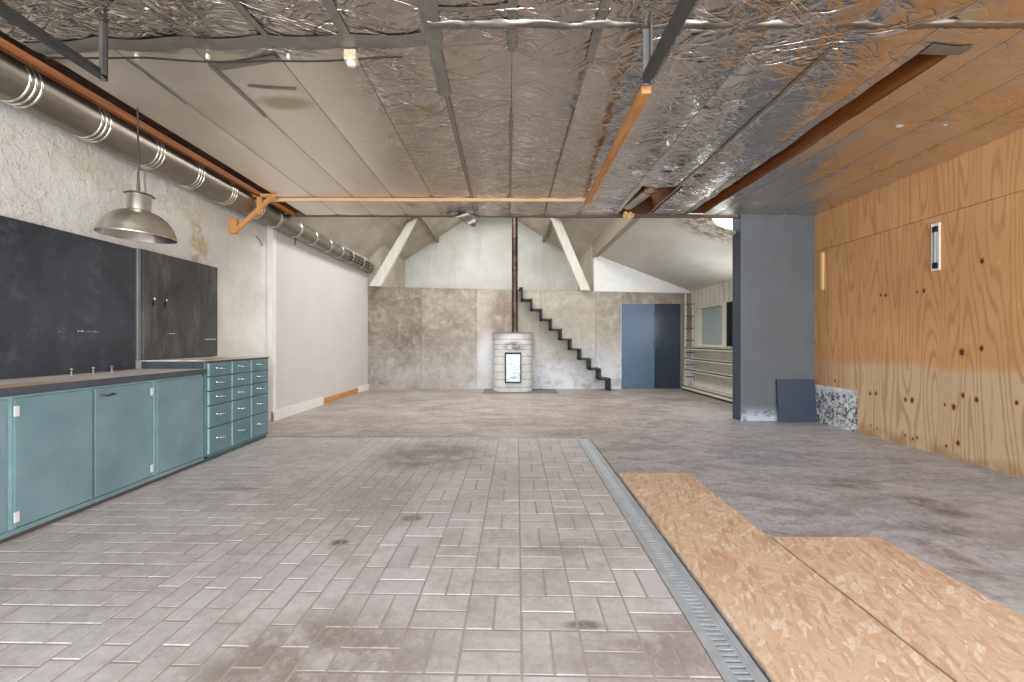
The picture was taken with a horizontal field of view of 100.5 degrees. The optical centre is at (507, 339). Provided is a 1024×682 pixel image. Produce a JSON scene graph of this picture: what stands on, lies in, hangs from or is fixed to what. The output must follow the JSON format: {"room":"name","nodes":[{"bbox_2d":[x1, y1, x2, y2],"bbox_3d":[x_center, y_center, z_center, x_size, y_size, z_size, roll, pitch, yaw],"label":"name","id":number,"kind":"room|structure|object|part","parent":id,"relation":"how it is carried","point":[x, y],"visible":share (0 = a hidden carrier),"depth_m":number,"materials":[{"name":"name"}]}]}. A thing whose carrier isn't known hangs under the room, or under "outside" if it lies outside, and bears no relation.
{"room":"workshop","nodes":[
{"label":"workshop","id":0,"kind":"room"},
{"bbox_2d":[0,101,266,379],"bbox_3d":[-3.510,-0.360,1.925,0.180,3.220,8.250,0,0,0],"label":"wall","id":1,"kind":"structure","parent":0,"point":[52,177],"depth_m":3.76,"materials":[{"name":"white paint"}]},
{"bbox_2d":[0,215,140,378],"bbox_3d":[-3.399,-0.288,2.612,0.038,1.104,2.625,0,0,0],"label":"blackboard","id":2,"kind":"object","parent":1,"relation":"attached to","point":[68,300],"visible":1,"depth_m":3.25,"materials":[{"name":"paint"}]},
{"bbox_2d":[141,249,216,359],"bbox_3d":[-3.374,-0.328,4.430,0.088,1.025,1.000,0,0,0],"label":"upper cabinet","id":3,"kind":"object","parent":1,"relation":"attached to","point":[179,296],"visible":1,"depth_m":4.30,"materials":[{"name":"black paint"}]},
{"bbox_3d":[-3.368,-0.328,4.037,0.015,1.019,0.210,0,0,0],"label":"door","id":4,"kind":"part","parent":3,"relation":"part of","materials":[{"name":"black paint"}]},
{"bbox_3d":[-3.368,-0.328,4.538,0.015,1.019,0.780,0,0,0],"label":"door","id":5,"kind":"part","parent":3,"relation":"part of","materials":[{"name":"black paint"}]},
{"bbox_2d":[229,194,276,233],"bbox_3d":[-3.117,-1.543,5.215,0.594,0.466,0.090,0,0,0],"label":"wall bracket","id":6,"kind":"object","parent":1,"relation":"attached to","point":[235,227],"visible":0.91,"depth_m":5.18,"materials":[{"name":"orange wood"}]},
{"bbox_2d":[0,50,374,273],"bbox_3d":[-3.220,-1.634,3.895,0.295,0.388,11.990,0,0,0],"label":"ventilation duct","id":7,"kind":"object","parent":6,"relation":"attached to","point":[23,87],"visible":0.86,"depth_m":3.53,"materials":[{"name":"metal"}]},
{"bbox_2d":[267,226,275,420],"bbox_3d":[-3.470,-0.325,6.095,0.260,3.050,0.090,0,0,0],"label":"trim","id":8,"kind":"structure","parent":1,"relation":"attached to","point":[271,232],"depth_m":6.05,"materials":[{"name":"white paint"}]},
{"bbox_2d":[269,202,301,212],"bbox_3d":[-3.185,-1.985,6.075,0.470,0.330,0.050,0,0,0],"label":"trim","id":9,"kind":"structure","parent":1,"relation":"attached to","point":[284,204],"depth_m":6.05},
{"bbox_2d":[0,30,277,197],"bbox_3d":[-3.085,-2.010,1.950,0.830,0.156,8.300,0,0,0],"label":"beam","id":10,"kind":"structure","parent":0,"point":[59,67],"depth_m":3.61,"materials":[{"name":"brown metal"}]},
{"bbox_2d":[0,37,294,216],"bbox_3d":[-3.040,-1.776,1.925,0.040,0.053,8.250,0,0,0],"label":"trim","id":11,"kind":"structure","parent":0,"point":[7,47],"depth_m":3.28,"materials":[{"name":"black metal"}]},
{"bbox_2d":[276,229,367,410],"bbox_3d":[-3.445,-0.400,8.070,0.310,3.200,3.860,0,0,0],"label":"wall","id":12,"kind":"structure","parent":0,"point":[322,299],"depth_m":7.40,"materials":[{"name":"white paint"}]},
{"bbox_2d":[271,397,323,420],"bbox_3d":[-3.324,1.085,6.825,0.045,0.130,1.551,0,0,1],"label":"baseboard","id":13,"kind":"structure","parent":12,"relation":"attached to","point":[282,413],"depth_m":6.66,"materials":[{"name":"white paint"}]},
{"bbox_2d":[324,388,357,403],"bbox_3d":[-3.324,1.100,8.475,0.045,0.100,1.751,0,0,1],"label":"trim","id":14,"kind":"structure","parent":12,"relation":"attached to","point":[353,391],"depth_m":8.40,"materials":[{"name":"orange wood"}]},
{"bbox_2d":[358,384,368,391],"bbox_3d":[-3.300,1.090,9.665,0.080,0.120,0.630,0,0,0],"label":"trim","id":15,"kind":"structure","parent":12,"relation":"attached to","point":[363,387],"depth_m":9.61,"materials":[{"name":"white paint"}]},
{"bbox_2d":[0,437,723,681],"bbox_3d":[-1.160,1.184,2.718,3.926,0.071,4.685,0,0,0],"label":"brick paving","id":16,"kind":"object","parent":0,"point":[268,559],"visible":0.95,"depth_m":2.06,"materials":[{"name":"grey brick"}]},
{"bbox_2d":[0,397,9,543],"bbox_3d":[-3.119,0.735,1.913,0.583,0.830,1.023,0,0,0],"label":"base cabinet","id":17,"kind":"object","parent":16,"relation":"on","point":[4,533],"visible":0.92,"depth_m":2.39,"materials":[{"name":"blue paint"}]},
{"bbox_3d":[-2.840,0.709,2.160,0.020,0.747,0.488,0,0,0],"label":"door","id":18,"kind":"part","parent":17,"relation":"part of","materials":[{"name":"blue paint"}]},
{"bbox_2d":[0,369,206,396],"bbox_3d":[-3.112,0.293,2.686,0.604,0.050,2.572,0,0,0],"label":"countertop","id":19,"kind":"structure","parent":17,"relation":"on","point":[32,385],"depth_m":2.97,"materials":[{"name":"stone"}]},
{"bbox_2d":[5,380,154,541],"bbox_3d":[-3.104,0.735,2.922,0.612,0.830,0.993,0,0,0],"label":"base cabinet","id":20,"kind":"object","parent":16,"relation":"on","point":[71,452],"visible":0.98,"depth_m":2.78,"materials":[{"name":"blue paint"}]},
{"bbox_3d":[-2.840,0.709,2.675,0.020,0.747,0.458,0,0,0],"label":"door","id":21,"kind":"part","parent":20,"relation":"part of","materials":[{"name":"blue paint"}]},
{"bbox_3d":[-2.840,0.709,3.158,0.020,0.747,0.473,0,0,0],"label":"door","id":22,"kind":"part","parent":20,"relation":"part of","materials":[{"name":"blue paint"}]},
{"bbox_2d":[152,375,203,482],"bbox_3d":[-3.120,0.735,3.696,0.580,0.830,0.550,0,0,0],"label":"base cabinet","id":23,"kind":"object","parent":16,"relation":"on","point":[177,402],"visible":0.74,"depth_m":3.66,"materials":[{"name":"blue paint"}]},
{"bbox_2d":[141,356,268,462],"bbox_3d":[-3.103,0.670,4.505,0.626,0.960,1.070,0,0,0],"label":"drawer cabinet","id":24,"kind":"object","parent":16,"relation":"on","point":[235,388],"visible":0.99,"depth_m":4.36,"materials":[{"name":"green paint"}]},
{"bbox_3d":[-3.128,0.239,3.973,0.576,0.055,0.005,0,0,0],"label":"panel","id":25,"kind":"part","parent":24,"relation":"part of","materials":[{"name":"stone"}]},
{"bbox_3d":[-2.835,0.730,4.188,0.026,0.204,0.315,0,0,0],"label":"drawer","id":26,"kind":"part","parent":24,"relation":"part of","materials":[{"name":"green paint"}]},
{"bbox_3d":[-2.835,0.417,4.188,0.026,0.129,0.315,0,0,0],"label":"drawer","id":27,"kind":"part","parent":24,"relation":"part of","materials":[{"name":"green paint"}]},
{"bbox_3d":[-2.835,0.962,4.188,0.026,0.244,0.315,0,0,0],"label":"drawer","id":28,"kind":"part","parent":24,"relation":"part of","materials":[{"name":"green paint"}]},
{"bbox_3d":[-2.835,0.555,4.188,0.026,0.130,0.315,0,0,0],"label":"drawer","id":29,"kind":"part","parent":24,"relation":"part of","materials":[{"name":"green paint"}]},
{"bbox_3d":[-2.835,0.281,4.188,0.026,0.127,0.315,0,0,0],"label":"drawer","id":30,"kind":"part","parent":24,"relation":"part of","materials":[{"name":"green paint"}]},
{"bbox_3d":[-2.835,0.730,4.521,0.026,0.204,0.302,0,0,0],"label":"drawer","id":31,"kind":"part","parent":24,"relation":"part of","materials":[{"name":"green paint"}]},
{"bbox_3d":[-2.835,0.417,4.521,0.026,0.129,0.302,0,0,0],"label":"drawer","id":32,"kind":"part","parent":24,"relation":"part of","materials":[{"name":"green paint"}]},
{"bbox_3d":[-2.835,0.281,4.521,0.026,0.127,0.302,0,0,0],"label":"drawer","id":33,"kind":"part","parent":24,"relation":"part of","materials":[{"name":"green paint"}]},
{"bbox_3d":[-2.835,0.962,4.521,0.026,0.244,0.302,0,0,0],"label":"drawer","id":34,"kind":"part","parent":24,"relation":"part of","materials":[{"name":"green paint"}]},
{"bbox_3d":[-2.835,0.555,4.521,0.026,0.130,0.302,0,0,0],"label":"drawer","id":35,"kind":"part","parent":24,"relation":"part of","materials":[{"name":"green paint"}]},
{"bbox_3d":[-2.835,0.962,4.854,0.026,0.244,0.315,0,0,0],"label":"drawer","id":36,"kind":"part","parent":24,"relation":"part of","materials":[{"name":"green paint"}]},
{"bbox_3d":[-2.835,0.555,4.854,0.026,0.130,0.315,0,0,0],"label":"drawer","id":37,"kind":"part","parent":24,"relation":"part of","materials":[{"name":"green paint"}]},
{"bbox_3d":[-2.835,0.417,4.854,0.026,0.129,0.315,0,0,0],"label":"drawer","id":38,"kind":"part","parent":24,"relation":"part of","materials":[{"name":"green paint"}]},
{"bbox_3d":[-2.835,0.730,4.854,0.026,0.204,0.315,0,0,0],"label":"drawer","id":39,"kind":"part","parent":24,"relation":"part of","materials":[{"name":"green paint"}]},
{"bbox_3d":[-2.835,0.281,4.854,0.026,0.127,0.315,0,0,0],"label":"drawer","id":40,"kind":"part","parent":24,"relation":"part of","materials":[{"name":"green paint"}]},
{"bbox_2d":[368,245,404,286],"bbox_3d":[-3.300,-1.700,11.225,0.600,1.200,2.350,0,0,0],"label":"wall","id":41,"kind":"structure","parent":0,"point":[396,278],"depth_m":10.79,"materials":[{"name":"beige paint"}]},
{"bbox_2d":[272,205,613,260],"bbox_3d":[-0.740,-2.840,9.275,5.720,2.480,6.450,0,0,0],"label":"roof slope","id":42,"kind":"object","parent":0,"point":[364,236],"visible":0.18,"depth_m":9.70,"materials":[{"name":"beige paint"}]},
{"bbox_2d":[550,218,589,290],"bbox_3d":[1.430,-2.050,9.925,0.960,1.800,0.130,0,0,0],"label":"strut","id":43,"kind":"object","parent":42,"relation":"attached to","point":[568,250],"visible":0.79,"depth_m":9.86,"materials":[{"name":"white wood"}]},
{"bbox_2d":[405,218,577,290],"bbox_3d":[-0.500,-2.575,12.450,5.200,2.950,0.100,0,0,0],"label":"wall","id":44,"kind":"structure","parent":0,"point":[466,256],"depth_m":12.40,"materials":[{"name":"paint"}]},
{"bbox_2d":[418,217,438,241],"bbox_3d":[-2.040,-2.908,9.300,0.080,0.130,6.200,0,0,0],"label":"beam","id":45,"kind":"structure","parent":44,"relation":"attached to","point":[424,220],"depth_m":10.96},
{"bbox_2d":[542,218,551,241],"bbox_3d":[1.040,-2.908,9.300,0.080,0.130,6.200,0,0,0],"label":"trim","id":46,"kind":"structure","parent":44,"relation":"attached to","point":[549,223],"depth_m":11.16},
{"bbox_2d":[0,0,1023,227],"bbox_3d":[0.750,-1.679,1.930,7.240,0.239,8.260,0,0,0],"label":"ceiling","id":47,"kind":"structure","parent":0,"point":[523,113],"depth_m":3.05,"materials":[{"name":"silver metal"}]},
{"bbox_2d":[0,1,107,81],"bbox_3d":[-2.250,-1.610,0.191,0.044,0.340,4.382,0,0,0],"label":"rail","id":48,"kind":"object","parent":47,"relation":"hanging from","point":[101,72],"visible":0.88,"depth_m":2.17,"materials":[{"name":"grey metal"}]},
{"bbox_2d":[93,108,177,243],"bbox_3d":[-2.835,-1.276,3.260,0.489,0.998,0.490,0,0,0],"label":"pendant lamp","id":49,"kind":"object","parent":47,"relation":"hanging from","point":[135,222],"visible":1,"depth_m":3.20,"materials":[{"name":"metal"}]},
{"bbox_3d":[-2.835,-0.888,3.260,0.489,0.221,0.490,0,0,0],"label":"lamp shade","id":50,"kind":"part","parent":49,"relation":"part of","materials":[{"name":"metal"}]},
{"bbox_3d":[-2.828,-1.448,3.260,0.027,0.655,0.012,0,0,0],"label":"cord","id":51,"kind":"part","parent":49,"relation":"part of","materials":[{"name":"grey metal"}]},
{"bbox_2d":[44,53,402,62],"bbox_3d":[-1.750,-1.748,2.640,2.201,0.043,0.052,0,0,0],"label":"cable","id":52,"kind":"object","parent":47,"relation":"attached to","point":[136,56],"visible":0.94,"depth_m":2.64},
{"bbox_2d":[54,7,609,11],"bbox_3d":[-1.155,-1.780,2.298,3.410,0.008,0.032,0,0,0],"label":"trim","id":53,"kind":"structure","parent":47,"relation":"attached to","point":[148,8],"depth_m":2.30,"materials":[{"name":"silver metal"}]},
{"bbox_2d":[344,49,358,68],"bbox_3d":[-0.963,-1.726,2.623,0.075,0.087,0.075,0,0,0],"label":"ceiling lamp","id":54,"kind":"object","parent":47,"relation":"attached to","point":[351,56],"visible":0.99,"depth_m":2.59,"materials":[{"name":"beige plastic"}]},
{"bbox_2d":[262,198,585,201],"bbox_3d":[-1.040,-1.755,5.340,4.080,0.040,0.040,0,0,0],"label":"batten","id":55,"kind":"object","parent":47,"relation":"attached to","point":[274,199],"visible":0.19,"depth_m":5.32,"materials":[{"name":"brown wood"}]},
{"bbox_2d":[585,85,650,204],"bbox_3d":[0.892,-1.583,3.895,0.055,0.314,2.880,0,0,4],"label":"batten","id":56,"kind":"object","parent":47,"relation":"attached to","point":[644,92],"visible":0.96,"depth_m":3.10,"materials":[{"name":"brown wood"}]},
{"bbox_2d":[623,186,662,209],"bbox_3d":[1.757,-1.920,5.484,0.202,0.236,0.902,0,0,-14],"label":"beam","id":57,"kind":"structure","parent":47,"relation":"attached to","point":[644,192],"depth_m":5.47,"materials":[{"name":"metal"}]},
{"bbox_2d":[622,211,634,218],"bbox_3d":[1.694,-1.752,5.989,0.170,0.109,0.130,0,0,0],"label":"foam","id":58,"kind":"object","parent":57,"relation":"attached to","point":[626,214],"visible":1,"depth_m":5.94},
{"bbox_2d":[643,0,696,85],"bbox_3d":[0.785,-1.610,0.211,0.044,0.340,4.422,0,0,0],"label":"rail","id":59,"kind":"object","parent":47,"relation":"hanging from","point":[652,63],"visible":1,"depth_m":2.15,"materials":[{"name":"grey metal"}]},
{"bbox_2d":[427,19,1023,29],"bbox_3d":[1.930,-1.770,2.403,4.760,0.029,0.085,0,0,0],"label":"trim","id":60,"kind":"structure","parent":47,"relation":"attached to","point":[495,24],"depth_m":2.39,"materials":[{"name":"metal"}]},
{"bbox_2d":[702,51,948,213],"bbox_3d":[2.796,-1.903,4.325,0.088,0.215,3.450,0,0,0],"label":"beam","id":61,"kind":"structure","parent":47,"relation":"attached to","point":[919,63],"depth_m":3.56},
{"bbox_2d":[368,256,691,388],"bbox_3d":[0.400,-0.425,10.080,8.000,3.250,0.160,0,0,0],"label":"wall","id":62,"kind":"structure","parent":0,"point":[419,338],"depth_m":10.00,"materials":[{"name":"concrete"}]},
{"bbox_2d":[369,218,417,286],"bbox_3d":[-2.670,-2.039,9.925,1.100,1.582,0.130,0,0,0],"label":"strut","id":63,"kind":"object","parent":62,"relation":"attached to","point":[387,265],"visible":1,"depth_m":9.86,"materials":[{"name":"white wood"}]},
{"bbox_2d":[592,218,639,257],"bbox_3d":[2.060,-2.125,8.150,0.120,0.350,3.900,0,0,0],"label":"beam","id":64,"kind":"structure","parent":62,"relation":"attached to","point":[617,227],"depth_m":8.31,"materials":[{"name":"beige wood"}]},
{"bbox_2d":[621,304,654,388],"bbox_3d":[3.047,0.150,9.988,0.766,1.990,0.065,0,0,0],"label":"door","id":65,"kind":"structure","parent":62,"relation":"in","point":[637,320],"depth_m":9.97,"materials":[{"name":"blue paint"}]},
{"bbox_2d":[655,304,679,388],"bbox_3d":[3.745,0.138,10.085,0.630,2.015,0.070,0,0,0],"label":"door","id":66,"kind":"structure","parent":62,"relation":"in","point":[667,316],"depth_m":10.08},
{"bbox_2d":[680,304,682,388],"bbox_3d":[4.080,0.150,10.060,0.040,2.000,0.180,0,0,0],"label":"trim","id":67,"kind":"structure","parent":62,"relation":"attached to","point":[681,305],"depth_m":9.97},
{"bbox_2d":[578,245,592,290],"bbox_3d":[2.075,-1.700,11.280,0.090,1.300,2.240,0,0,0],"label":"wall","id":68,"kind":"structure","parent":0,"point":[586,261],"depth_m":10.74,"materials":[{"name":"beige paint"}]},
{"bbox_2d":[266,389,1023,681],"bbox_3d":[0.425,1.185,3.950,8.050,0.070,12.300,0,0,0],"label":"floor","id":69,"kind":"structure","parent":0,"point":[964,520],"depth_m":4.03,"materials":[{"name":"concrete"}]},
{"bbox_2d":[270,436,576,438],"bbox_3d":[-1.012,1.162,5.033,3.630,0.036,0.026,0,0,1],"label":"trim","id":70,"kind":"structure","parent":69,"relation":"on","point":[270,436],"depth_m":5.02,"materials":[{"name":"metal"}]},
{"bbox_2d":[482,389,558,393],"bbox_3d":[0.275,1.147,9.560,1.650,0.005,0.840,0,0,0],"label":"plate","id":71,"kind":"object","parent":69,"relation":"on","point":[486,391],"visible":0.79,"depth_m":9.28,"materials":[{"name":"grey concrete"}]},
{"bbox_2d":[491,332,533,391],"bbox_3d":[0.105,0.486,9.584,0.940,1.308,0.733,0,0,0],"label":"stove","id":72,"kind":"object","parent":71,"relation":"on","point":[512,351],"visible":1,"depth_m":9.33,"materials":[{"name":"grey stone"}]},
{"bbox_3d":[0.105,-0.164,9.620,0.940,0.008,0.660,0,0,0],"label":"plate","id":73,"kind":"part","parent":72,"relation":"part of","materials":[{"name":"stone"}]},
{"bbox_3d":[0.110,0.605,9.315,0.360,0.670,0.120,0,0,0],"label":"door frame","id":74,"kind":"part","parent":72,"relation":"part of","materials":[{"name":"black metal"}]},
{"bbox_3d":[0.113,0.610,9.279,0.305,0.600,0.012,0,0,0],"label":"glass","id":75,"kind":"part","parent":72,"relation":"part of","materials":[{"name":"white glass"}]},
{"bbox_2d":[512,218,517,331],"bbox_3d":[0.155,-1.810,9.720,0.147,3.281,0.147,0,0,37],"label":"flue pipe","id":76,"kind":"object","parent":72,"relation":"on","point":[514,220],"visible":0.88,"depth_m":9.66,"materials":[{"name":"brown metal"}]},
{"bbox_2d":[519,287,610,390],"bbox_3d":[1.280,-0.018,9.777,2.060,2.335,0.435,0,0,0],"label":"stair","id":77,"kind":"structure","parent":69,"relation":"on","point":[579,350],"depth_m":9.60,"materials":[{"name":"black metal"}]},
{"bbox_2d":[577,438,767,681],"bbox_3d":[0.829,1.183,2.689,0.145,0.071,4.632,0,0,1],"label":"channel","id":78,"kind":"object","parent":69,"relation":"in","point":[729,657],"visible":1,"depth_m":1.95,"materials":[{"name":"grey metal"}]},
{"bbox_2d":[682,385,731,402],"bbox_3d":[4.181,1.100,8.200,0.262,0.100,3.400,0,0,0],"label":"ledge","id":79,"kind":"object","parent":69,"relation":"on","point":[722,396],"visible":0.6,"depth_m":8.69,"materials":[{"name":"beige paint"}]},
{"bbox_2d":[684,294,693,384],"bbox_3d":[4.200,-0.011,9.870,0.200,2.118,0.059,0,0,0],"label":"ladder","id":80,"kind":"object","parent":79,"relation":"on","point":[685,316],"visible":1,"depth_m":9.86,"materials":[{"name":"beige paint"}]},
{"bbox_2d":[618,473,953,681],"bbox_3d":[1.207,1.140,2.414,0.591,0.018,2.452,0,0,1],"label":"board","id":81,"kind":"object","parent":69,"relation":"on","point":[796,625],"visible":1,"depth_m":1.86,"materials":[{"name":"beige wood"}]},
{"bbox_2d":[776,379,816,421],"bbox_3d":[4.062,0.855,6.005,0.525,0.590,0.089,0,0,0],"label":"panel","id":82,"kind":"object","parent":69,"relation":"on","point":[796,400],"visible":1,"depth_m":5.99,"materials":[{"name":"blue paint"}]},
{"bbox_2d":[772,537,1023,681],"bbox_3d":[1.791,1.140,1.229,0.610,0.018,2.453,0,0,1],"label":"board","id":83,"kind":"object","parent":69,"relation":"on","point":[967,635],"visible":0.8,"depth_m":1.81,"materials":[{"name":"beige wood"}]},
{"bbox_2d":[600,218,733,290],"bbox_3d":[3.280,-1.562,8.185,2.440,0.987,3.930,0,0,0],"label":"sloped ceiling","id":84,"kind":"structure","parent":0,"point":[689,254],"depth_m":7.84,"materials":[{"name":"white paint"}]},
{"bbox_2d":[618,196,814,420],"bbox_3d":[0.815,-0.540,6.160,7.370,3.420,0.220,0,0,0],"label":"wall","id":85,"kind":"structure","parent":0,"point":[773,256],"depth_m":6.06,"materials":[{"name":"grey paint"}]},
{"bbox_2d":[287,212,737,217],"bbox_3d":[0.075,-1.788,6.115,6.450,0.060,0.060,0,0,0],"label":"trim","id":86,"kind":"structure","parent":85,"relation":"attached to","point":[297,214],"depth_m":6.10,"materials":[{"name":"brown metal"}]},
{"bbox_2d":[651,186,682,212],"bbox_3d":[2.078,-2.027,5.450,0.085,0.445,1.200,0,0,0],"label":"trim","id":87,"kind":"structure","parent":85,"relation":"attached to","point":[664,192],"depth_m":5.65,"materials":[{"name":"brown metal"}]},
{"bbox_2d":[691,218,735,234],"bbox_3d":[2.886,-1.695,6.200,0.855,0.334,0.079,0,0,0],"label":"trim","id":88,"kind":"structure","parent":85,"relation":"attached to","point":[709,221],"depth_m":6.19,"materials":[{"name":"white paint"}]},
{"bbox_2d":[694,282,856,431],"bbox_3d":[4.407,-0.040,7.705,0.185,2.420,4.790,0,0,0],"label":"wall","id":89,"kind":"structure","parent":0,"point":[837,407],"depth_m":5.98,"materials":[{"name":"white paint"}]},
{"bbox_2d":[684,368,731,378],"bbox_3d":[4.186,0.677,8.210,0.252,0.055,3.220,0,0,0],"label":"wall shelf","id":90,"kind":"object","parent":89,"relation":"attached to","point":[719,374],"visible":0.51,"depth_m":8.63,"materials":[{"name":"beige paint"}]},
{"bbox_2d":[684,357,731,364],"bbox_3d":[4.186,0.427,8.210,0.252,0.055,3.220,0,0,0],"label":"wall shelf","id":91,"kind":"object","parent":89,"relation":"attached to","point":[685,358],"visible":0.55,"depth_m":8.58,"materials":[{"name":"beige paint"}]},
{"bbox_2d":[684,347,731,351],"bbox_3d":[4.186,0.188,8.210,0.252,0.055,3.220,0,0,0],"label":"wall shelf","id":92,"kind":"object","parent":89,"relation":"attached to","point":[688,348],"visible":0.59,"depth_m":8.58,"materials":[{"name":"beige paint"}]},
{"bbox_2d":[690,280,731,307],"bbox_3d":[4.300,-0.965,8.165,0.030,0.430,3.730,0,0,0],"label":"wall paneling","id":93,"kind":"structure","parent":89,"relation":"attached to","point":[708,292],"depth_m":8.93,"materials":[{"name":"beige paint"}]},
{"bbox_2d":[697,302,727,347],"bbox_3d":[4.315,-0.300,8.990,0.090,0.900,1.260,0,0,0],"label":"window","id":94,"kind":"structure","parent":89,"relation":"in","point":[712,318],"depth_m":9.04,"materials":[{"name":"clear glass"}]},
{"bbox_2d":[727,302,731,345],"bbox_3d":[4.254,-0.305,8.117,0.047,0.850,0.334,0,0,0],"label":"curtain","id":95,"kind":"object","parent":89,"relation":"hanging from","point":[729,304],"visible":0.6,"depth_m":8.18,"materials":[{"name":"black fabric"}]},
{"bbox_2d":[815,128,1023,477],"bbox_3d":[4.389,-0.315,2.050,0.421,3.030,8.500,0,0,0],"label":"wall","id":96,"kind":"structure","parent":0,"point":[933,361],"depth_m":4.31,"materials":[{"name":"brown wood"}]},
{"bbox_2d":[820,252,823,289],"bbox_3d":[4.341,-0.950,5.890,0.033,0.520,0.060,0,0,0],"label":"wooden peg","id":97,"kind":"object","parent":96,"relation":"attached to","point":[822,253],"visible":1,"depth_m":5.86,"materials":[{"name":"yellow wood"}]},
{"bbox_2d":[931,222,940,270],"bbox_3d":[4.303,-0.938,4.290,0.033,0.475,0.080,0,0,0],"label":"holder","id":98,"kind":"object","parent":96,"relation":"attached to","point":[935,228],"visible":1,"depth_m":4.28,"materials":[{"name":"white paint"}]},
{"bbox_2d":[932,226,937,232],"bbox_3d":[4.299,-1.115,4.290,0.018,0.060,0.044,0,0,0],"label":"socket","id":99,"kind":"object","parent":98,"relation":"attached to","point":[934,228],"depth_m":4.28,"materials":[{"name":"black plastic"}]},
{"bbox_2d":[932,262,937,268],"bbox_3d":[4.299,-0.750,4.290,0.018,0.060,0.044,0,0,0],"label":"socket","id":100,"kind":"object","parent":98,"relation":"attached to","point":[934,264],"depth_m":4.28,"materials":[{"name":"black plastic"}]}
]}

